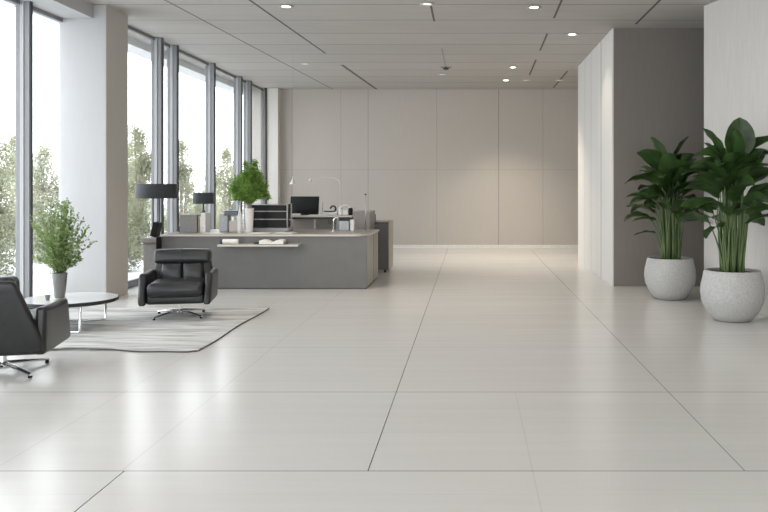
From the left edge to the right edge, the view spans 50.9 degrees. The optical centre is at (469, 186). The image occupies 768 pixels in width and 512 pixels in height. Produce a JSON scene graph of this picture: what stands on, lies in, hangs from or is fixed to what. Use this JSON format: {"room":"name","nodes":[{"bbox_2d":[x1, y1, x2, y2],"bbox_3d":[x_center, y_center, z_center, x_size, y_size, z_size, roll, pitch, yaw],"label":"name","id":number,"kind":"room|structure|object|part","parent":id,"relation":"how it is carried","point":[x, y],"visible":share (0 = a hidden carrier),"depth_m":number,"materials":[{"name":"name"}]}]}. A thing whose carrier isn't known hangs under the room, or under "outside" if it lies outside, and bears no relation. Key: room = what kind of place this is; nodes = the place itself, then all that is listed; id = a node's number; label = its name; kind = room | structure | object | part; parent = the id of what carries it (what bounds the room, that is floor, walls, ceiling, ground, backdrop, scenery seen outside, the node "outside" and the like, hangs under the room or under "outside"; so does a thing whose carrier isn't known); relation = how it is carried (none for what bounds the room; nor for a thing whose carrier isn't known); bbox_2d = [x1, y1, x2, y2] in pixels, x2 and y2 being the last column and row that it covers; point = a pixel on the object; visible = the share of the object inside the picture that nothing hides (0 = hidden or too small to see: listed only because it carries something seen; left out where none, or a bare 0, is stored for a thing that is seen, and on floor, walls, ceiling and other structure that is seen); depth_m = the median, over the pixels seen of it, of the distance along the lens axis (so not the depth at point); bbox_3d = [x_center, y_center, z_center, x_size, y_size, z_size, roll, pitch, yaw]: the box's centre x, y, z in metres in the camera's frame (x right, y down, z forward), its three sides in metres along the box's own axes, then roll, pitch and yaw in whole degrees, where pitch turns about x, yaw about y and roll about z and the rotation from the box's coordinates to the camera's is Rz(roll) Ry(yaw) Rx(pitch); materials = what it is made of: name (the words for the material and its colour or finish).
{"room":"lobby","nodes":[
{"label":"lobby","id":0,"kind":"room"},
{"bbox_2d":[4,0,32,308],"bbox_3d":[-5.162,-0.350,7.965,0.172,3.600,2.670,0,0,0],"label":"window","id":1,"kind":"structure","parent":0,"point":[23,9],"depth_m":9.24,"materials":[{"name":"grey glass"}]},
{"bbox_2d":[33,6,62,308],"bbox_3d":[-5.220,-0.350,9.735,0.056,3.600,0.930,0,0,0],"label":"window","id":2,"kind":"structure","parent":0,"point":[36,10],"depth_m":9.85,"materials":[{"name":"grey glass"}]},
{"bbox_2d":[52,272,67,297],"bbox_3d":[-4.215,1.009,8.220,0.146,0.255,0.146,0,0,0],"label":"vase","id":3,"kind":"object","parent":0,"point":[59,279],"depth_m":8.17,"materials":[{"name":"white ceramic"}]},
{"bbox_2d":[59,5,104,292],"bbox_3d":[-4.946,-0.435,10.525,0.588,3.770,0.650,0,0,0],"label":"pillar","id":4,"kind":"structure","parent":0,"point":[81,40],"depth_m":10.20,"materials":[{"name":"paint"}]},
{"bbox_2d":[105,5,127,296],"bbox_3d":[-4.646,-0.435,10.527,0.012,3.770,0.647,0,0,0],"label":"column","id":5,"kind":"structure","parent":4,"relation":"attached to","point":[116,22],"depth_m":10.47,"materials":[{"name":"beige paint"}]},
{"bbox_2d":[128,25,163,287],"bbox_3d":[-4.862,-0.435,11.670,0.172,3.770,1.640,0,0,0],"label":"window","id":6,"kind":"structure","parent":0,"point":[157,43],"depth_m":12.41,"materials":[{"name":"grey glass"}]},
{"bbox_2d":[164,42,178,232],"bbox_3d":[-4.862,-0.435,12.795,0.172,3.770,0.690,0,0,0],"label":"window","id":7,"kind":"structure","parent":0,"point":[172,50],"depth_m":13.06,"materials":[{"name":"grey metal"}]},
{"bbox_2d":[179,49,215,228],"bbox_3d":[-4.862,-0.435,14.070,0.172,3.770,1.940,0,0,0],"label":"window","id":8,"kind":"structure","parent":0,"point":[210,68],"depth_m":14.96,"materials":[{"name":"grey metal"}]},
{"bbox_2d":[216,67,242,228],"bbox_3d":[-4.862,-0.435,15.910,0.172,3.770,1.820,0,0,0],"label":"window","id":9,"kind":"structure","parent":0,"point":[238,80],"depth_m":16.74,"materials":[{"name":"grey metal"}]},
{"bbox_2d":[243,80,251,228],"bbox_3d":[-4.862,-0.435,17.160,0.172,3.770,0.760,0,0,0],"label":"window","id":10,"kind":"structure","parent":0,"point":[247,85],"depth_m":17.46,"materials":[{"name":"grey metal"}]},
{"bbox_2d":[267,88,280,203],"bbox_3d":[-4.630,-0.435,18.875,0.260,3.770,0.250,0,0,0],"label":"wall","id":11,"kind":"structure","parent":0,"point":[273,94],"depth_m":18.75,"materials":[{"name":"white paint"}]},
{"bbox_2d":[265,88,266,203],"bbox_3d":[-4.782,-0.435,18.845,0.035,3.770,0.290,0,0,0],"label":"trim","id":12,"kind":"structure","parent":11,"relation":"attached to","point":[265,88],"depth_m":18.70,"materials":[{"name":"grey metal"}]},
{"bbox_2d":[0,248,767,511],"bbox_3d":[-0.350,1.510,7.300,9.900,0.120,23.600,0,0,0],"label":"floor","id":13,"kind":"structure","parent":0,"point":[459,379],"depth_m":5.38,"materials":[{"name":"beige tile"}]},
{"bbox_2d":[0,275,70,377],"bbox_3d":[-3.662,1.051,6.277,0.815,0.796,0.859,0,0,-12],"label":"swivel armchair","id":14,"kind":"object","parent":13,"relation":"on","point":[24,330],"visible":1,"depth_m":6.00,"materials":[{"name":"black leather"}]},
{"bbox_2d":[0,275,19,288],"bbox_3d":[-3.604,0.755,6.008,0.372,0.178,0.236,0,0,-12],"label":"cushion","id":15,"kind":"object","parent":14,"relation":"on","point":[6,281],"depth_m":5.94,"materials":[{"name":"grey leather"}]},
{"bbox_3d":[-3.481,1.399,6.168,0.357,0.069,0.050,0,0,30],"label":"leg","id":16,"kind":"part","parent":14,"relation":"part of","materials":[{"name":"silver metal"}]},
{"bbox_3d":[-3.561,1.399,6.454,0.050,0.069,0.361,0,0,28],"label":"leg","id":17,"kind":"part","parent":14,"relation":"part of","materials":[{"name":"silver metal"}]},
{"bbox_2d":[30,309,35,320],"bbox_3d":[-3.679,1.101,6.358,0.604,0.213,0.680,0,0,-12],"label":"seat cushion","id":18,"kind":"object","parent":14,"relation":"on","point":[33,311],"depth_m":6.39,"materials":[{"name":"grey leather"}]},
{"bbox_3d":[-3.321,1.092,6.386,0.088,0.368,0.723,0,0,-12],"label":"armrest","id":19,"kind":"part","parent":14,"relation":"part of","materials":[{"name":"black leather"}]},
{"bbox_3d":[-3.280,1.093,6.391,0.021,0.297,0.649,0,0,-12],"label":"panel","id":20,"kind":"part","parent":14,"relation":"part of","materials":[{"name":"grey leather"}]},
{"bbox_2d":[141,235,161,272],"bbox_3d":[-4.502,1.078,11.600,0.237,0.744,0.800,0,0,0],"label":"base cabinet","id":21,"kind":"object","parent":13,"relation":"on","point":[150,244],"visible":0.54,"depth_m":11.24,"materials":[{"name":"beige laminate"}]},
{"bbox_3d":[-4.500,1.100,11.252,0.180,0.580,0.013,0,0,0],"label":"door","id":22,"kind":"part","parent":21,"relation":"part of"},
{"bbox_2d":[150,222,162,236],"bbox_3d":[-4.478,0.606,11.420,0.125,0.218,0.160,0,0,0],"label":"folder","id":23,"kind":"object","parent":21,"relation":"on","point":[156,227],"visible":0.99,"depth_m":11.34,"materials":[{"name":"black plastic"}]},
{"bbox_2d":[135,184,176,224],"bbox_3d":[-4.560,0.703,11.620,0.564,1.495,0.564,0,0,0],"label":"floor lamp","id":24,"kind":"object","parent":13,"relation":"on","point":[142,191],"visible":0.73,"depth_m":11.39,"materials":[{"name":"black fabric"}]},
{"bbox_3d":[-4.560,0.060,11.620,0.564,0.210,0.564,0,0,0],"label":"lamp shade","id":25,"kind":"part","parent":24,"relation":"part of","materials":[{"name":"black fabric"}]},
{"bbox_2d":[50,308,268,352],"bbox_3d":[-3.721,1.433,8.254,2.682,0.031,2.533,0,0,0],"label":"area rug","id":26,"kind":"object","parent":13,"relation":"on","point":[123,329],"visible":0.75,"depth_m":8.12,"materials":[{"name":"grey fabric"}]},
{"bbox_2d":[24,292,118,332],"bbox_3d":[-4.100,1.285,8.200,0.924,0.297,0.924,0,0,0],"label":"coffee table","id":27,"kind":"object","parent":26,"relation":"on","point":[76,299],"visible":0.69,"depth_m":8.09,"materials":[{"name":"silver metal"}]},
{"bbox_2d":[29,197,97,297],"bbox_3d":[-4.217,0.628,8.228,0.678,1.016,0.611,0,0,0],"label":"potted plant","id":28,"kind":"object","parent":27,"relation":"on","point":[61,250],"visible":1,"depth_m":8.16,"materials":[{"name":"green plant"}]},
{"bbox_3d":[-4.100,1.303,7.840,0.583,0.261,0.024,0,0,0],"label":"leg frame","id":29,"kind":"part","parent":27,"relation":"part of","materials":[{"name":"silver metal"}]},
{"bbox_3d":[-4.210,1.303,8.495,0.648,0.262,0.025,0,0,-21],"label":"leg frame","id":30,"kind":"part","parent":27,"relation":"part of","materials":[{"name":"silver metal"}]},
{"bbox_2d":[138,248,217,319],"bbox_3d":[-3.229,1.062,8.893,0.772,0.743,0.756,0,0,-11],"label":"swivel armchair","id":31,"kind":"object","parent":26,"relation":"on","point":[180,276],"visible":1,"depth_m":8.82,"materials":[{"name":"black leather"}]},
{"bbox_3d":[-3.554,1.100,8.798,0.083,0.344,0.636,0,0,-11],"label":"armrest","id":32,"kind":"part","parent":31,"relation":"part of","materials":[{"name":"black leather"}]},
{"bbox_3d":[-3.322,1.386,8.740,0.242,0.064,0.270,0,0,-11],"label":"leg","id":33,"kind":"part","parent":31,"relation":"part of","materials":[{"name":"silver metal"}]},
{"bbox_3d":[-3.394,1.386,8.995,0.326,0.064,0.046,0,0,30],"label":"leg","id":34,"kind":"part","parent":31,"relation":"part of","materials":[{"name":"silver metal"}]},
{"bbox_2d":[160,263,182,277],"bbox_3d":[-3.389,0.961,9.090,0.237,0.240,0.176,0,0,-11],"label":"cushion","id":35,"kind":"object","parent":31,"relation":"on","point":[167,270],"depth_m":9.02,"materials":[{"name":"grey leather"}]},
{"bbox_3d":[-3.226,1.208,8.878,0.590,0.109,0.589,0,0,-11],"label":"seat","id":36,"kind":"part","parent":31,"relation":"part of","materials":[{"name":"black leather"}]},
{"bbox_2d":[147,277,204,297],"bbox_3d":[-3.215,1.108,8.822,0.572,0.199,0.598,0,0,-11],"label":"seat cushion","id":37,"kind":"object","parent":31,"relation":"on","point":[157,287],"depth_m":8.58,"materials":[{"name":"grey leather"}]},
{"bbox_2d":[154,248,211,263],"bbox_3d":[-3.275,0.786,9.131,0.620,0.166,0.208,0,0,-11],"label":"cushion","id":38,"kind":"object","parent":31,"relation":"on","point":[188,255],"depth_m":9.05,"materials":[{"name":"grey leather"}]},
{"bbox_3d":[-3.066,1.386,8.805,0.326,0.064,0.046,0,0,30],"label":"leg","id":39,"kind":"part","parent":31,"relation":"part of","materials":[{"name":"silver metal"}]},
{"bbox_3d":[-3.135,1.386,9.064,0.046,0.064,0.326,0,0,30],"label":"leg","id":40,"kind":"part","parent":31,"relation":"part of","materials":[{"name":"silver metal"}]},
{"bbox_2d":[182,263,204,277],"bbox_3d":[-3.154,0.961,9.136,0.237,0.240,0.176,0,0,-11],"label":"cushion","id":41,"kind":"object","parent":31,"relation":"on","point":[189,270],"depth_m":9.07,"materials":[{"name":"grey leather"}]},
{"bbox_3d":[-2.892,1.100,8.927,0.083,0.344,0.636,0,0,-11],"label":"armrest","id":42,"kind":"part","parent":31,"relation":"part of","materials":[{"name":"black leather"}]},
{"bbox_3d":[-2.855,1.101,8.938,0.020,0.277,0.571,0,0,-11],"label":"panel","id":43,"kind":"part","parent":31,"relation":"part of","materials":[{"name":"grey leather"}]},
{"bbox_2d":[161,229,379,288],"bbox_3d":[-2.910,1.061,11.947,2.945,0.778,1.554,0,0,0],"label":"reception desk","id":44,"kind":"object","parent":13,"relation":"on","point":[311,258],"visible":0.86,"depth_m":11.37,"materials":[{"name":"grey laminate"}]},
{"bbox_2d":[179,214,200,232],"bbox_3d":[-4.146,0.541,11.850,0.277,0.262,0.214,0,0,0],"label":"file box","id":45,"kind":"object","parent":44,"relation":"on","point":[188,222],"visible":0.98,"depth_m":11.75,"materials":[{"name":"grey cardboard"}]},
{"bbox_3d":[-4.140,0.415,11.850,0.264,0.010,0.214,0,0,0],"label":"lid","id":46,"kind":"part","parent":45,"relation":"part of","materials":[{"name":"grey cardboard"}]},
{"bbox_2d":[198,216,200,232],"bbox_3d":[-3.993,0.549,11.861,0.020,0.246,0.172,0,0,0],"label":"book","id":47,"kind":"object","parent":44,"relation":"on","point":[198,216],"visible":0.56,"depth_m":11.78,"materials":[{"name":"white paper"}]},
{"bbox_2d":[193,193,213,213],"bbox_3d":[-4.100,0.380,12.300,0.306,0.585,0.306,0,0,0],"label":"table lamp","id":48,"kind":"object","parent":44,"relation":"on","point":[198,198],"visible":0.67,"depth_m":12.18,"materials":[{"name":"fabric"}]},
{"bbox_3d":[-4.100,0.172,12.300,0.306,0.170,0.306,0,0,0],"label":"lamp shade","id":49,"kind":"part","parent":48,"relation":"part of","materials":[{"name":"black fabric"}]},
{"bbox_2d":[201,213,209,232],"bbox_3d":[-3.920,0.527,11.860,0.070,0.290,0.224,0,0,0],"label":"ring binder","id":50,"kind":"object","parent":44,"relation":"on","point":[205,217],"visible":0.99,"depth_m":11.75,"materials":[{"name":"white plastic"}]},
{"bbox_2d":[202,232,226,233],"bbox_3d":[-3.700,0.667,11.600,0.300,0.007,0.210,0,0,-3],"label":"paper stack","id":51,"kind":"object","parent":44,"relation":"on","point":[206,232],"visible":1,"depth_m":11.51,"materials":[{"name":"white paper"}]},
{"bbox_2d":[219,210,238,231],"bbox_3d":[-3.585,0.509,11.950,0.280,0.326,0.200,0,0,0],"label":"printer","id":52,"kind":"object","parent":44,"relation":"on","point":[226,224],"visible":0.88,"depth_m":11.86,"materials":[{"name":"plastic"}]},
{"bbox_2d":[220,239,238,243],"bbox_3d":[-3.390,0.768,11.270,0.250,0.072,0.072,0,0,0],"label":"paper roll","id":53,"kind":"object","parent":44,"relation":"on","point":[222,241],"visible":1,"depth_m":11.24,"materials":[{"name":"white paper"}]},
{"bbox_2d":[229,220,236,231],"bbox_3d":[-3.518,0.587,11.955,0.135,0.170,0.150,0,0,0],"label":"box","id":54,"kind":"object","parent":44,"relation":"on","point":[232,223],"depth_m":11.88,"materials":[{"name":"beige cardboard"}]},
{"bbox_2d":[237,205,242,232],"bbox_3d":[-3.395,0.471,11.800,0.076,0.402,0.076,0,0,0],"label":"water bottle","id":55,"kind":"object","parent":44,"relation":"on","point":[239,218],"visible":1,"depth_m":11.77,"materials":[{"name":"white plastic"}]},
{"bbox_2d":[226,159,271,232],"bbox_3d":[-3.247,0.123,11.742,0.597,1.098,0.482,0,0,34],"label":"plant","id":56,"kind":"object","parent":44,"relation":"on","point":[243,189],"visible":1,"depth_m":11.70,"materials":[{"name":"green plant"}]},
{"bbox_3d":[-3.240,0.492,11.750,0.136,0.360,0.136,0,0,0],"label":"pot","id":57,"kind":"part","parent":56,"relation":"part of","materials":[{"name":"white ceramic"}]},
{"bbox_2d":[217,244,300,246],"bbox_3d":[-2.965,0.819,11.270,1.130,0.028,0.200,0,0,0],"label":"shelf","id":58,"kind":"object","parent":44,"relation":"attached to","point":[219,245],"depth_m":11.17,"materials":[{"name":"beige wood"}]},
{"bbox_2d":[248,232,271,233],"bbox_3d":[-3.050,0.667,11.620,0.300,0.007,0.210,0,0,-6],"label":"paper stack","id":59,"kind":"object","parent":44,"relation":"on","point":[250,232],"visible":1,"depth_m":11.61,"materials":[{"name":"white paper"}]},
{"bbox_2d":[161,229,378,236],"bbox_3d":[-2.912,0.688,12.035,2.936,0.032,1.370,0,0,0],"label":"countertop","id":60,"kind":"structure","parent":44,"relation":"on","point":[299,231],"depth_m":11.56,"materials":[{"name":"beige wood"}]},
{"bbox_2d":[254,239,287,244],"bbox_3d":[-2.808,0.772,11.270,0.455,0.065,0.180,0,0,0],"label":"open book","id":61,"kind":"object","parent":44,"relation":"on","point":[264,241],"visible":1,"depth_m":11.18,"materials":[{"name":"white paper"}]},
{"bbox_2d":[250,203,292,231],"bbox_3d":[-3.030,0.462,12.202,0.600,0.420,0.296,0,0,0],"label":"tray","id":62,"kind":"object","parent":44,"relation":"on","point":[267,217],"visible":0.88,"depth_m":12.07,"materials":[{"name":"black plastic"}]},
{"bbox_3d":[-3.030,0.267,12.064,0.544,0.015,0.015,0,0,0],"label":"rail","id":63,"kind":"part","parent":62,"relation":"part of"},
{"bbox_3d":[-3.030,0.487,12.064,0.544,0.015,0.015,0,0,0],"label":"rail","id":64,"kind":"part","parent":62,"relation":"part of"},
{"bbox_3d":[-3.030,0.367,12.064,0.544,0.015,0.015,0,0,0],"label":"rail","id":65,"kind":"part","parent":62,"relation":"part of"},
{"bbox_2d":[339,221,349,230],"bbox_3d":[-1.930,0.597,12.300,0.150,0.150,0.120,0,0,0],"label":"storage box","id":66,"kind":"object","parent":44,"relation":"on","point":[343,225],"visible":1,"depth_m":12.24,"materials":[{"name":"grey plastic"}]},
{"bbox_2d":[350,219,354,230],"bbox_3d":[-1.810,0.587,12.320,0.060,0.170,0.100,0,0,0],"label":"box","id":67,"kind":"object","parent":44,"relation":"on","point":[352,221],"visible":1,"depth_m":12.27,"materials":[{"name":"white plastic"}]},
{"bbox_2d":[363,194,367,230],"bbox_3d":[-1.593,0.386,12.200,0.070,0.572,0.070,0,0,0],"label":"metal rod","id":68,"kind":"object","parent":44,"relation":"on","point":[365,194],"visible":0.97,"depth_m":12.19,"materials":[{"name":"metal"}]},
{"bbox_3d":[-1.593,0.395,12.200,0.021,0.535,0.022,0,0,0],"label":"rod","id":69,"kind":"part","parent":68,"relation":"part of","materials":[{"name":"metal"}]},
{"bbox_3d":[-1.479,1.062,11.761,0.030,0.715,0.719,0,0,0],"label":"panel","id":70,"kind":"part","parent":44,"relation":"part of","materials":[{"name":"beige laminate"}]},
{"bbox_3d":[-1.477,1.062,12.290,0.034,0.715,0.180,0,0,0],"label":"panel","id":71,"kind":"part","parent":44,"relation":"part of","materials":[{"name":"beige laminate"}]},
{"bbox_3d":[-1.477,1.062,12.580,0.034,0.715,0.240,0,0,0],"label":"panel","id":72,"kind":"part","parent":44,"relation":"part of","materials":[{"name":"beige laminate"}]},
{"bbox_2d":[289,215,352,228],"bbox_3d":[-2.453,0.954,13.150,1.135,0.992,0.660,0,0,0],"label":"desk","id":73,"kind":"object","parent":13,"relation":"on","point":[299,221],"depth_m":13.30,"materials":[{"name":"beige laminate"}]},
{"bbox_2d":[290,196,318,214],"bbox_3d":[-2.701,0.306,13.166,0.500,0.304,0.184,0,0,12],"label":"computer monitor","id":74,"kind":"object","parent":73,"relation":"on","point":[304,205],"visible":0.82,"depth_m":13.09,"materials":[{"name":"black plastic"}]},
{"bbox_3d":[-2.500,0.983,12.890,0.040,0.934,0.040,0,0,0],"label":"leg","id":75,"kind":"part","parent":73,"relation":"part of","materials":[{"name":"grey metal"}]},
{"bbox_2d":[290,215,352,216],"bbox_3d":[-2.453,0.471,13.150,1.135,0.027,0.660,0,0,0],"label":"countertop","id":76,"kind":"structure","parent":73,"relation":"on","point":[290,215],"depth_m":12.85,"materials":[{"name":"beige wood"}]},
{"bbox_3d":[-2.425,0.933,13.320,1.050,0.834,0.040,0,0,0],"label":"panel","id":77,"kind":"part","parent":73,"relation":"part of","materials":[{"name":"beige laminate"}]},
{"bbox_2d":[322,205,338,214],"bbox_3d":[-2.298,0.348,13.150,0.256,0.220,0.140,0,0,0],"label":"desk phone","id":78,"kind":"object","parent":73,"relation":"on","point":[324,212],"visible":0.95,"depth_m":13.10,"materials":[{"name":"white plastic"}]},
{"bbox_2d":[339,204,352,214],"bbox_3d":[-2.020,0.370,13.000,0.231,0.176,0.100,0,0,0],"label":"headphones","id":79,"kind":"object","parent":73,"relation":"on","point":[349,211],"visible":0.94,"depth_m":12.96,"materials":[{"name":"white plastic"}]},
{"bbox_2d":[352,210,375,228],"bbox_3d":[-1.735,0.921,13.130,0.290,1.058,0.680,0,0,0],"label":"base cabinet","id":80,"kind":"object","parent":13,"relation":"on","point":[359,215],"visible":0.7,"depth_m":12.80,"materials":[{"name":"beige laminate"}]},
{"bbox_2d":[375,220,393,271],"bbox_3d":[-1.645,1.016,13.860,0.570,0.865,0.740,0,0,0],"label":"filing cabinet","id":81,"kind":"object","parent":13,"relation":"on","point":[385,235],"visible":0.48,"depth_m":13.50,"materials":[{"name":"grey laminate"}]},
{"bbox_3d":[-1.650,0.745,13.512,0.500,0.250,0.014,0,0,0],"label":"drawer","id":82,"kind":"part","parent":81,"relation":"part of","materials":[{"name":"grey laminate"}]},
{"bbox_3d":[-1.650,1.005,13.512,0.500,0.240,0.014,0,0,0],"label":"drawer","id":83,"kind":"part","parent":81,"relation":"part of","materials":[{"name":"grey laminate"}]},
{"bbox_3d":[-1.650,1.260,13.512,0.500,0.240,0.014,0,0,0],"label":"drawer","id":84,"kind":"part","parent":81,"relation":"part of","materials":[{"name":"grey laminate"}]},
{"bbox_3d":[-1.375,1.000,13.870,0.017,0.800,0.710,0,0,0],"label":"panel","id":85,"kind":"part","parent":81,"relation":"part of","materials":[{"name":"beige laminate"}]},
{"bbox_2d":[624,136,710,299],"bbox_3d":[2.513,0.398,10.394,1.084,2.105,1.153,0,0,0],"label":"potted plant","id":86,"kind":"object","parent":13,"relation":"on","point":[670,275],"visible":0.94,"depth_m":10.27,"materials":[{"name":"green plant"}]},
{"bbox_3d":[2.600,1.185,10.400,0.660,0.530,0.660,0,0,0],"label":"pot","id":87,"kind":"part","parent":86,"relation":"part of","materials":[{"name":"concrete"}]},
{"bbox_2d":[675,117,767,322],"bbox_3d":[2.831,0.350,8.720,1.161,2.199,1.061,0,0,0],"label":"potted plant","id":88,"kind":"object","parent":13,"relation":"on","point":[732,292],"visible":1,"depth_m":8.56,"materials":[{"name":"green plant"}]},
{"bbox_3d":[2.860,1.177,8.720,0.680,0.545,0.680,0,0,0],"label":"pot","id":89,"kind":"part","parent":88,"relation":"part of","materials":[{"name":"concrete"}]},
{"bbox_2d":[84,0,717,88],"bbox_3d":[-0.350,-2.395,7.300,9.900,0.150,23.600,0,0,0],"label":"ceiling","id":90,"kind":"structure","parent":0,"point":[346,44],"depth_m":12.33,"materials":[{"name":"white paint"}]},
{"bbox_2d":[20,0,93,17],"bbox_3d":[-5.050,-2.235,2.850,0.500,0.170,14.700,0,0,0],"label":"beam","id":91,"kind":"structure","parent":90,"relation":"attached to","point":[60,8],"depth_m":9.75,"materials":[{"name":"paint"}]},
{"bbox_2d":[0,0,233,93],"bbox_3d":[-5.430,-2.305,7.350,0.340,0.190,23.700,0,0,0],"label":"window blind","id":92,"kind":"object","parent":90,"relation":"attached to","point":[135,47],"depth_m":14.65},
{"bbox_2d":[278,5,292,7],"bbox_3d":[-2.358,-2.313,10.254,0.190,0.010,0.190,0,0,0],"label":"recessed light","id":93,"kind":"object","parent":90,"relation":"in","point":[280,6],"visible":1,"depth_m":10.26,"materials":[{"name":"white plastic"}]},
{"bbox_2d":[420,2,433,5],"bbox_3d":[-0.544,-2.313,10.114,0.190,0.010,0.190,0,0,0],"label":"recessed light","id":94,"kind":"object","parent":90,"relation":"in","point":[422,3],"visible":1,"depth_m":10.12,"materials":[{"name":"white plastic"}]},
{"bbox_2d":[527,6,540,8],"bbox_3d":[0.825,-2.313,10.311,0.190,0.010,0.190,0,0,0],"label":"recessed light","id":95,"kind":"object","parent":90,"relation":"in","point":[528,7],"visible":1,"depth_m":10.31,"materials":[{"name":"white plastic"}]},
{"bbox_2d":[566,33,577,35],"bbox_3d":[1.547,-2.313,12.131,0.190,0.010,0.190,0,0,0],"label":"recessed light","id":96,"kind":"object","parent":90,"relation":"in","point":[568,34],"visible":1,"depth_m":12.14,"materials":[{"name":"white plastic"}]},
{"bbox_2d":[252,89,577,244],"bbox_3d":[-0.350,-0.435,19.100,9.900,3.770,0.200,0,0,0],"label":"wall","id":97,"kind":"structure","parent":0,"point":[448,166],"depth_m":19.00,"materials":[{"name":"beige paint"}]},
{"bbox_2d":[252,84,262,203],"bbox_3d":[-4.920,-0.435,18.225,0.056,3.770,1.450,0,0,0],"label":"window","id":98,"kind":"structure","parent":97,"relation":"in","point":[253,85],"depth_m":18.91,"materials":[{"name":"grey metal"}]},
{"bbox_2d":[393,245,577,247],"bbox_3d":[-0.025,1.413,18.990,9.050,0.075,0.020,0,0,0],"label":"baseboard","id":99,"kind":"structure","parent":97,"relation":"attached to","point":[394,246],"depth_m":18.98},
{"bbox_2d":[578,28,613,285],"bbox_3d":[3.290,-0.435,13.550,2.420,3.770,3.700,0,0,0],"label":"wall","id":100,"kind":"structure","parent":0,"point":[596,71],"depth_m":13.15,"materials":[{"name":"white paint"}]},
{"bbox_2d":[614,28,703,285],"bbox_3d":[3.300,-0.435,11.693,2.400,3.770,0.015,0,0,0],"label":"wall","id":101,"kind":"structure","parent":0,"point":[659,72],"depth_m":11.68,"materials":[{"name":"beige paint"}]},
{"bbox_2d":[704,0,767,315],"bbox_3d":[3.299,-0.435,9.571,0.229,3.770,1.654,0,0,-15],"label":"wall","id":102,"kind":"structure","parent":0,"point":[735,31],"depth_m":9.55,"materials":[{"name":"white paint"}]},
{"label":"outside","id":103,"kind":"structure","parent":0,"visible":0},
{"bbox_2d":[1,204,228,295],"bbox_3d":[-32.650,1.590,22.500,54.700,0.120,95.000,0,0,0],"label":"ground","id":104,"kind":"structure","parent":103,"point":[42,285],"depth_m":13.99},
{"bbox_2d":[0,132,34,274],"bbox_3d":[-8.424,0.345,13.853,1.541,2.841,1.545,0,0,0],"label":"tree","id":105,"kind":"object","parent":104,"relation":"on","point":[3,212],"visible":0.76,"depth_m":13.87,"materials":[{"name":"green plant"}]},
{"bbox_2d":[0,129,46,244],"bbox_3d":[-11.799,0.167,20.977,2.077,3.353,1.742,0,0,28],"label":"tree","id":106,"kind":"object","parent":104,"relation":"on","point":[9,145],"visible":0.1,"depth_m":20.79,"materials":[{"name":"green plant"}]},
{"bbox_2d":[5,141,58,263],"bbox_3d":[-8.610,0.419,16.314,1.420,2.732,1.692,0,0,-37],"label":"tree","id":107,"kind":"object","parent":104,"relation":"on","point":[42,188],"visible":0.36,"depth_m":16.25,"materials":[{"name":"green plant"}]},
{"bbox_2d":[128,208,142,271],"bbox_3d":[-6.337,0.795,14.353,0.956,1.762,0.958,0,0,-43],"label":"tree","id":108,"kind":"object","parent":104,"relation":"on","point":[130,236],"visible":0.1,"depth_m":14.54,"materials":[{"name":"green plant"}]},
{"bbox_2d":[128,122,150,234],"bbox_3d":[-10.151,-0.160,23.610,1.593,4.350,1.863,0,0,4],"label":"tree","id":109,"kind":"object","parent":104,"relation":"on","point":[130,155],"visible":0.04,"depth_m":23.73,"materials":[{"name":"green plant"}]},
{"bbox_2d":[128,120,166,259],"bbox_3d":[-7.085,0.230,17.073,1.433,3.346,1.225,0,0,14],"label":"tree","id":110,"kind":"object","parent":104,"relation":"on","point":[143,164],"visible":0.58,"depth_m":17.07,"materials":[{"name":"green plant"}]},
{"bbox_2d":[128,139,166,229],"bbox_3d":[-10.902,0.049,26.548,1.927,3.552,1.931,0,0,6],"label":"tree","id":111,"kind":"object","parent":104,"relation":"on","point":[138,139],"visible":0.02,"depth_m":26.46,"materials":[{"name":"green plant"}]},
{"bbox_2d":[164,138,198,233],"bbox_3d":[-7.278,0.295,19.889,1.164,3.179,1.362,0,0,-14],"label":"tree","id":112,"kind":"object","parent":104,"relation":"on","point":[184,177],"visible":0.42,"depth_m":19.91,"materials":[{"name":"green plant"}]},
{"bbox_2d":[184,204,216,225],"bbox_3d":[-6.298,0.904,18.677,0.954,1.540,0.800,0,0,-34],"label":"tree","id":113,"kind":"object","parent":104,"relation":"on","point":[196,209],"visible":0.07,"depth_m":18.53,"materials":[{"name":"green plant"}]},
{"bbox_2d":[185,166,223,216],"bbox_3d":[-9.532,0.419,28.901,1.692,2.732,1.420,0,0,-15],"label":"tree","id":114,"kind":"object","parent":104,"relation":"on","point":[203,182],"visible":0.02,"depth_m":28.86,"materials":[{"name":"green plant"}]},
{"bbox_2d":[199,195,224,228],"bbox_3d":[-6.801,0.823,21.166,1.077,1.739,0.903,0,0,40],"label":"tree","id":115,"kind":"object","parent":104,"relation":"on","point":[218,212],"visible":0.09,"depth_m":21.22,"materials":[{"name":"green plant"}]},
{"bbox_2d":[202,143,233,219],"bbox_3d":[-7.347,0.227,24.396,1.700,3.125,1.696,0,0,34],"label":"tree","id":116,"kind":"object","parent":104,"relation":"on","point":[226,200],"visible":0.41,"depth_m":24.15,"materials":[{"name":"green plant"}]}
]}

